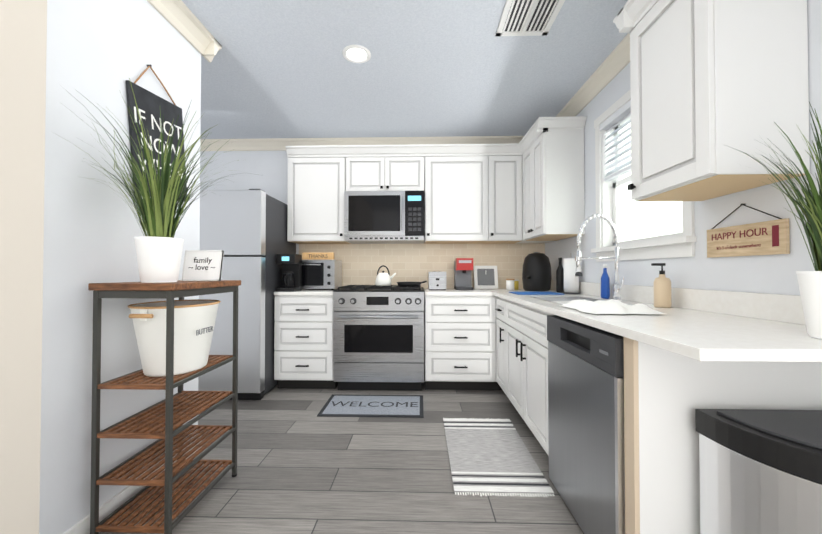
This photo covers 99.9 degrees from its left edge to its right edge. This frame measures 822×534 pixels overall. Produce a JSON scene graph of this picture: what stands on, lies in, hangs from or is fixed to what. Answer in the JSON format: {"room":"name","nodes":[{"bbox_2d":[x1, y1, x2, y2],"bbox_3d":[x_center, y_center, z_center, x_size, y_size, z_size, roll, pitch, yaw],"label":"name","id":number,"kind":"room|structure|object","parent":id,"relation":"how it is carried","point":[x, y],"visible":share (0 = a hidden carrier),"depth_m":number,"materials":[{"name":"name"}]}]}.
{"room":"kitchen","nodes":[
{"label":"kitchen","id":0,"kind":"room"},
{"bbox_2d":[0,0,46,533],"bbox_3d":[-1.299,-0.182,-0.072,0.380,2.560,2.185,0,-1,2],"label":"wall","id":1,"kind":"structure","parent":0,"point":[23,35],"depth_m":0.96,"materials":[{"name":"beige paint"}]},
{"bbox_2d":[39,0,200,533],"bbox_3d":[-1.384,-0.159,1.581,0.120,2.560,1.115,0,-1,2],"label":"wall","id":2,"kind":"structure","parent":0,"point":[100,52],"depth_m":1.43,"materials":[{"name":"paint"}]},
{"bbox_2d":[63,436,200,533],"bbox_3d":[-1.317,1.071,1.539,0.014,0.100,1.140,0,-1,2],"label":"baseboard","id":3,"kind":"structure","parent":2,"relation":"attached to","point":[113,503],"depth_m":1.49,"materials":[{"name":"white wood"}]},
{"bbox_2d":[126,65,186,201],"bbox_3d":[-1.308,-0.677,1.799,0.020,0.669,0.412,0,-1,2],"label":"sign","id":4,"kind":"object","parent":2,"relation":"attached to","point":[151,106],"visible":0.65,"depth_m":1.74,"materials":[{"name":"black wood"}]},
{"bbox_2d":[147,0,214,55],"bbox_3d":[-1.284,-1.387,1.563,0.082,0.105,1.120,0,-1,2],"label":"crown molding","id":5,"kind":"structure","parent":2,"relation":"attached to","point":[179,16],"depth_m":1.96,"materials":[{"name":"beige wood"}]},
{"bbox_2d":[203,39,221,61],"bbox_3d":[-1.851,-1.377,2.210,1.252,0.105,0.082,0,-1,2],"label":"crown molding","id":6,"kind":"structure","parent":2,"relation":"attached to","point":[218,47],"depth_m":2.20,"materials":[{"name":"beige wood"}]},
{"bbox_2d":[99,379,583,533],"bbox_3d":[-0.556,1.167,1.297,4.090,0.100,5.200,0,-1,2],"label":"floor","id":7,"kind":"structure","parent":0,"point":[302,468],"depth_m":1.84,"materials":[{"name":"grey wood"}]},
{"bbox_2d":[88,280,240,533],"bbox_3d":[-1.107,0.596,1.625,0.340,1.053,0.530,0,-1,2],"label":"shoe rack","id":8,"kind":"object","parent":7,"relation":"on","point":[166,418],"visible":0.9,"depth_m":1.46,"materials":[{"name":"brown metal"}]},
{"bbox_2d":[56,78,261,282],"bbox_3d":[-1.015,-0.315,1.557,0.562,0.764,0.724,0,-1,2],"label":"potted plant","id":9,"kind":"object","parent":8,"relation":"on","point":[159,247],"visible":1,"depth_m":1.44,"materials":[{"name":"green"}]},
{"bbox_2d":[128,299,220,376],"bbox_3d":[-1.093,0.320,1.614,0.341,0.306,0.439,0,-1,2],"label":"bucket","id":10,"kind":"object","parent":8,"relation":"on","point":[194,321],"visible":1,"depth_m":1.50,"materials":[{"name":"white metal"}]},
{"bbox_2d":[181,250,223,280],"bbox_3d":[-1.049,-0.006,1.760,0.190,0.156,0.082,0,-1,2],"label":"sign","id":11,"kind":"object","parent":8,"relation":"on","point":[202,265],"visible":1,"depth_m":1.74,"materials":[{"name":"white wood"}]},
{"bbox_2d":[198,189,295,399],"bbox_3d":[-1.761,0.239,3.338,0.990,1.815,0.911,0,-1,2],"label":"refrigerator","id":12,"kind":"object","parent":7,"relation":"on","point":[245,231],"visible":0.33,"depth_m":2.94,"materials":[{"name":"grey metal"}]},
{"bbox_2d":[274,292,337,388],"bbox_3d":[-0.979,0.705,3.485,0.550,0.885,0.638,0,-1,2],"label":"base cabinet","id":13,"kind":"object","parent":7,"relation":"on","point":[303,324],"depth_m":3.17,"materials":[{"name":"white wood"}]},
{"bbox_2d":[296,289,336,291],"bbox_3d":[-0.979,0.248,3.489,0.550,0.030,0.643,0,-1,2],"label":"countertop","id":14,"kind":"structure","parent":13,"relation":"on","point":[303,290],"depth_m":3.41,"materials":[{"name":"white stone"}]},
{"bbox_2d":[276,254,301,291],"bbox_3d":[-1.158,0.054,3.272,0.170,0.350,0.218,0,-1,2],"label":"coffee maker","id":15,"kind":"object","parent":14,"relation":"on","point":[291,272],"visible":0.98,"depth_m":3.23,"materials":[{"name":"black plastic"}]},
{"bbox_2d":[302,260,341,289],"bbox_3d":[-0.967,0.081,3.574,0.425,0.305,0.362,0,-1,2],"label":"toaster oven","id":16,"kind":"object","parent":14,"relation":"on","point":[321,274],"visible":0.73,"depth_m":3.43,"materials":[{"name":"silver metal"}]},
{"bbox_2d":[302,252,333,259],"bbox_3d":[-0.950,-0.110,3.544,0.320,0.075,0.036,0,-1,2],"label":"block","id":17,"kind":"object","parent":16,"relation":"on","point":[320,256],"visible":1,"depth_m":3.53,"materials":[{"name":"brown wood"}]},
{"bbox_2d":[317,394,423,417],"bbox_3d":[-0.304,1.134,2.837,0.810,0.011,0.450,0,-1,2],"label":"rug","id":18,"kind":"object","parent":7,"relation":"on","point":[404,406],"visible":1,"depth_m":2.79,"materials":[{"name":"grey fabric"}]},
{"bbox_2d":[333,285,423,390],"bbox_3d":[-0.285,0.667,3.414,0.822,0.960,0.708,0,-1,2],"label":"range","id":19,"kind":"object","parent":7,"relation":"on","point":[378,337],"visible":1,"depth_m":3.12,"materials":[{"name":"silver metal"}]},
{"bbox_2d":[375,265,395,285],"bbox_3d":[-0.257,0.084,3.506,0.213,0.207,0.164,0,-1,2],"label":"kettle","id":20,"kind":"object","parent":19,"relation":"on","point":[383,279],"visible":1,"depth_m":3.45,"materials":[{"name":"white metal"}]},
{"bbox_2d":[397,281,426,286],"bbox_3d":[0.006,0.156,3.327,0.293,0.059,0.247,0,-1,2],"label":"frying pan","id":21,"kind":"object","parent":19,"relation":"on","point":[409,284],"visible":1,"depth_m":3.23,"materials":[{"name":"black metal"}]},
{"bbox_2d":[424,292,497,389],"bbox_3d":[0.466,0.704,3.418,0.662,0.885,0.694,0,-1,2],"label":"base cabinet","id":22,"kind":"object","parent":7,"relation":"on","point":[461,328],"depth_m":3.13,"materials":[{"name":"white wood"}]},
{"bbox_2d":[424,288,553,291],"bbox_3d":[0.790,0.247,3.441,1.308,0.030,0.643,0,-1,2],"label":"countertop","id":23,"kind":"structure","parent":22,"relation":"on","point":[552,289],"depth_m":3.41,"materials":[{"name":"white stone"}]},
{"bbox_2d":[428,271,445,289],"bbox_3d":[0.268,0.140,3.554,0.175,0.187,0.272,0,-1,2],"label":"toaster","id":24,"kind":"object","parent":23,"relation":"on","point":[436,280],"visible":1,"depth_m":3.43,"materials":[{"name":"silver metal"}]},
{"bbox_2d":[454,258,472,289],"bbox_3d":[0.544,0.074,3.583,0.165,0.320,0.283,0,-1,2],"label":"coffee machine","id":25,"kind":"object","parent":23,"relation":"on","point":[463,267],"visible":1,"depth_m":3.57,"materials":[{"name":"red"}]},
{"bbox_2d":[474,266,497,288],"bbox_3d":[0.799,0.108,3.696,0.250,0.247,0.079,0,-1,2],"label":"frame","id":26,"kind":"object","parent":23,"relation":"on","point":[485,277],"visible":0.98,"depth_m":3.68,"materials":[{"name":"white wood"}]},
{"bbox_2d":[506,279,516,289],"bbox_3d":[0.998,0.175,3.470,0.084,0.115,0.082,0,-1,2],"label":"jar","id":27,"kind":"object","parent":23,"relation":"on","point":[512,284],"depth_m":3.44,"materials":[{"name":"white"}]},
{"bbox_2d":[522,252,551,290],"bbox_3d":[1.215,0.043,3.363,0.291,0.375,0.273,0,-1,2],"label":"air fryer","id":28,"kind":"object","parent":23,"relation":"on","point":[536,274],"visible":1,"depth_m":3.26,"materials":[{"name":"black plastic"}]},
{"bbox_2d":[556,258,563,292],"bbox_3d":[1.338,0.072,3.092,0.070,0.310,0.068,0,-1,2],"label":"oil bottle","id":29,"kind":"object","parent":23,"relation":"on","point":[560,279],"visible":0.85,"depth_m":3.07,"materials":[{"name":"black glass"}]},
{"bbox_2d":[443,418,553,496],"bbox_3d":[0.472,1.124,2.135,0.490,0.010,0.900,0,-1,2],"label":"striped rug","id":30,"kind":"object","parent":7,"relation":"on","point":[491,456],"visible":1,"depth_m":2.00,"materials":[{"name":"grey fabric"}]},
{"bbox_2d":[498,296,501,389],"bbox_3d":[1.097,0.697,2.914,0.666,0.885,0.432,0,-1,2],"label":"base cabinet","id":31,"kind":"object","parent":7,"relation":"on","point":[499,297],"depth_m":2.99,"materials":[{"name":"white wood"}]},
{"bbox_2d":[547,315,624,533],"bbox_3d":[1.001,0.685,1.487,0.588,0.870,0.640,0,-1,2],"label":"dishwasher","id":32,"kind":"object","parent":7,"relation":"on","point":[586,418],"visible":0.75,"depth_m":1.39,"materials":[{"name":"grey metal"}]},
{"bbox_2d":[502,300,685,487],"bbox_3d":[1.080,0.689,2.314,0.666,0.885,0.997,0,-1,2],"label":"base cabinet","id":33,"kind":"object","parent":7,"relation":"on","point":[654,438],"depth_m":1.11,"materials":[{"name":"white wood"}]},
{"bbox_2d":[494,292,821,363],"bbox_3d":[1.063,0.226,1.964,0.681,0.030,2.295,0,-1,2],"label":"countertop","id":34,"kind":"structure","parent":33,"relation":"on","point":[692,333],"depth_m":1.10,"materials":[{"name":"white stone"}]},
{"bbox_2d":[509,292,563,294],"bbox_3d":[1.048,0.220,2.918,0.370,0.008,0.300,0,-1,2],"label":"drying mat","id":35,"kind":"object","parent":34,"relation":"on","point":[536,293],"visible":1,"depth_m":2.80,"materials":[{"name":"blue"}]},
{"bbox_2d":[562,253,580,293],"bbox_3d":[1.337,0.053,2.882,0.140,0.342,0.138,0,-1,2],"label":"paper towel","id":36,"kind":"object","parent":34,"relation":"on","point":[571,282],"visible":0.88,"depth_m":2.83,"materials":[{"name":"white paper"}]},
{"bbox_2d":[575,214,624,300],"bbox_3d":[1.191,-0.064,2.174,0.290,0.554,0.104,0,-1,2],"label":"faucet","id":37,"kind":"object","parent":34,"relation":"on","point":[618,287],"visible":1,"depth_m":2.19,"materials":[{"name":"silver metal"}]},
{"bbox_2d":[601,264,609,298],"bbox_3d":[1.339,0.099,2.381,0.048,0.235,0.080,0,-1,2],"label":"dish soap","id":38,"kind":"object","parent":34,"relation":"on","point":[605,286],"visible":1,"depth_m":2.36,"materials":[{"name":"blue plastic"}]},
{"bbox_2d":[562,299,664,313],"bbox_3d":[0.934,0.181,1.657,0.327,0.044,0.397,0,-1,2],"label":"cloth","id":39,"kind":"object","parent":34,"relation":"on","point":[611,306],"visible":0.98,"depth_m":1.53,"materials":[{"name":"white fabric"}]},
{"bbox_2d":[651,263,671,307],"bbox_3d":[1.302,0.094,1.797,0.088,0.228,0.076,0,-1,2],"label":"soap dispenser","id":40,"kind":"object","parent":34,"relation":"on","point":[662,290],"visible":1,"depth_m":1.77,"materials":[{"name":"beige plastic"}]},
{"bbox_2d":[728,102,821,338],"bbox_3d":[1.145,-0.122,0.928,0.410,0.637,0.443,0,-1,2],"label":"potted plant","id":41,"kind":"object","parent":34,"relation":"on","point":[810,285],"visible":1,"depth_m":0.95,"materials":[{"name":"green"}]},
{"bbox_2d":[695,409,821,533],"bbox_3d":[1.129,0.772,0.887,0.492,0.680,0.362,0,-1,2],"label":"trash can","id":42,"kind":"object","parent":7,"relation":"on","point":[760,471],"visible":0.98,"depth_m":0.92,"materials":[{"name":"silver metal"}]},
{"bbox_2d":[200,150,522,253],"bbox_3d":[-0.486,-0.126,3.865,4.090,2.560,0.100,0,-1,2],"label":"wall","id":43,"kind":"structure","parent":0,"point":[271,167],"depth_m":3.86,"materials":[{"name":"paint"}]},
{"bbox_2d":[285,145,351,243],"bbox_3d":[-0.955,-0.734,3.655,0.590,0.950,0.338,0,-1,2],"label":"upper cabinet","id":44,"kind":"object","parent":43,"relation":"attached to","point":[316,173],"depth_m":3.49,"materials":[{"name":"white wood"}]},
{"bbox_2d":[200,136,523,150],"bbox_3d":[-0.544,-1.355,3.793,3.780,0.105,0.082,0,-1,2],"label":"crown molding","id":45,"kind":"structure","parent":43,"relation":"attached to","point":[265,144],"depth_m":3.78,"materials":[{"name":"beige wood"}]},
{"bbox_2d":[345,145,388,190],"bbox_3d":[-0.435,-0.982,3.645,0.441,0.454,0.338,0,-1,2],"label":"upper cabinet","id":46,"kind":"object","parent":43,"relation":"attached to","point":[366,166],"depth_m":3.48,"materials":[{"name":"white wood"}]},
{"bbox_2d":[344,191,423,243],"bbox_3d":[-0.259,-0.504,3.581,0.788,0.488,0.442,0,-1,2],"label":"over-the-range microwave","id":47,"kind":"object","parent":46,"relation":"attached to","point":[383,217],"visible":1,"depth_m":3.40,"materials":[{"name":"silver metal"}]},
{"bbox_2d":[389,144,424,190],"bbox_3d":[-0.080,-0.982,3.635,0.441,0.454,0.338,0,-1,2],"label":"upper cabinet","id":48,"kind":"object","parent":43,"relation":"attached to","point":[406,162],"depth_m":3.47,"materials":[{"name":"white wood"}]},
{"bbox_2d":[299,242,544,288],"bbox_3d":[0.106,-0.020,3.793,2.702,0.515,0.008,0,-1,2],"label":"wall tiles","id":49,"kind":"structure","parent":43,"relation":"attached to","point":[362,264],"depth_m":3.79,"materials":[{"name":"beige tile"}]},
{"bbox_2d":[425,144,480,243],"bbox_3d":[0.487,-0.734,3.616,0.686,0.950,0.338,0,-1,2],"label":"upper cabinet","id":50,"kind":"object","parent":43,"relation":"attached to","point":[452,171],"depth_m":3.45,"materials":[{"name":"white wood"}]},
{"bbox_2d":[481,143,524,243],"bbox_3d":[0.925,-0.735,3.576,0.412,0.950,0.395,0,-1,2],"label":"upper cabinet","id":51,"kind":"object","parent":43,"relation":"attached to","point":[498,161],"depth_m":3.44,"materials":[{"name":"white wood"}]},
{"bbox_2d":[182,0,627,138],"bbox_3d":[-0.556,-1.492,1.335,4.090,0.100,5.200,0,-1,2],"label":"ceiling","id":52,"kind":"structure","parent":0,"point":[287,69],"depth_m":2.47,"materials":[{"name":"paint"}]},
{"bbox_2d":[342,45,370,62],"bbox_3d":[-0.364,-1.422,2.314,0.190,0.012,0.190,0,-1,2],"label":"recessed light","id":53,"kind":"object","parent":52,"relation":"in","point":[356,53],"visible":1,"depth_m":2.30,"materials":[{"name":"white plastic"}]},
{"bbox_2d":[496,0,564,35],"bbox_3d":[0.671,-1.428,1.941,0.310,0.012,0.360,0,-1,2],"label":"ceiling vent","id":54,"kind":"object","parent":52,"relation":"in","point":[528,17],"visible":1,"depth_m":1.97,"materials":[{"name":"white metal"}]},
{"bbox_2d":[545,0,821,294],"bbox_3d":[1.448,-0.163,1.262,0.120,2.560,5.000,0,-1,2],"label":"wall","id":55,"kind":"structure","parent":0,"point":[773,274],"depth_m":1.54,"materials":[{"name":"paint"}]},
{"bbox_2d":[517,128,532,239],"bbox_3d":[1.242,-0.739,3.263,0.393,0.950,0.367,0,-1,2],"label":"upper cabinet","id":56,"kind":"object","parent":55,"relation":"attached to","point":[525,146],"depth_m":3.34,"materials":[{"name":"white wood"}]},
{"bbox_2d":[533,116,584,239],"bbox_3d":[1.264,-0.743,3.017,0.336,0.950,0.343,0,-1,2],"label":"upper cabinet","id":57,"kind":"object","parent":55,"relation":"attached to","point":[558,142],"depth_m":2.85,"materials":[{"name":"white wood"}]},
{"bbox_2d":[556,34,629,116],"bbox_3d":[1.348,-1.391,1.282,0.082,0.105,5.000,0,-1,2],"label":"crown molding","id":58,"kind":"structure","parent":55,"relation":"attached to","point":[619,57],"depth_m":2.51,"materials":[{"name":"beige wood"}]},
{"bbox_2d":[591,90,696,261],"bbox_3d":[1.448,-0.588,2.172,0.170,1.085,0.948,0,-1,2],"label":"window","id":59,"kind":"structure","parent":55,"relation":"in","point":[612,121],"depth_m":2.43,"materials":[{"name":"white"}]},
{"bbox_2d":[551,280,805,323],"bbox_3d":[1.406,0.168,2.403,0.020,0.099,2.688,0,-1,2],"label":"backsplash","id":60,"kind":"structure","parent":55,"relation":"attached to","point":[766,306],"depth_m":1.51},
{"bbox_2d":[625,0,809,200],"bbox_3d":[1.221,-0.780,1.437,0.336,0.920,0.460,0,-1,2],"label":"upper cabinet","id":61,"kind":"object","parent":55,"relation":"attached to","point":[711,81],"depth_m":1.22,"materials":[{"name":"white wood"}]},
{"bbox_2d":[707,204,789,257],"bbox_3d":[1.385,-0.155,1.438,0.017,0.219,0.350,0,-1,2],"label":"sign","id":62,"kind":"object","parent":55,"relation":"attached to","point":[771,237],"visible":1,"depth_m":1.40,"materials":[{"name":"brown wood"}]},
{"label":"outside","id":63,"kind":"structure","parent":0,"visible":0},
{"bbox_2d":[619,123,682,241],"bbox_3d":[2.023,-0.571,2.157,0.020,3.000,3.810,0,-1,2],"label":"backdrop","id":64,"kind":"structure","parent":63,"point":[641,219],"depth_m":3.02,"materials":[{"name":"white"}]}
]}

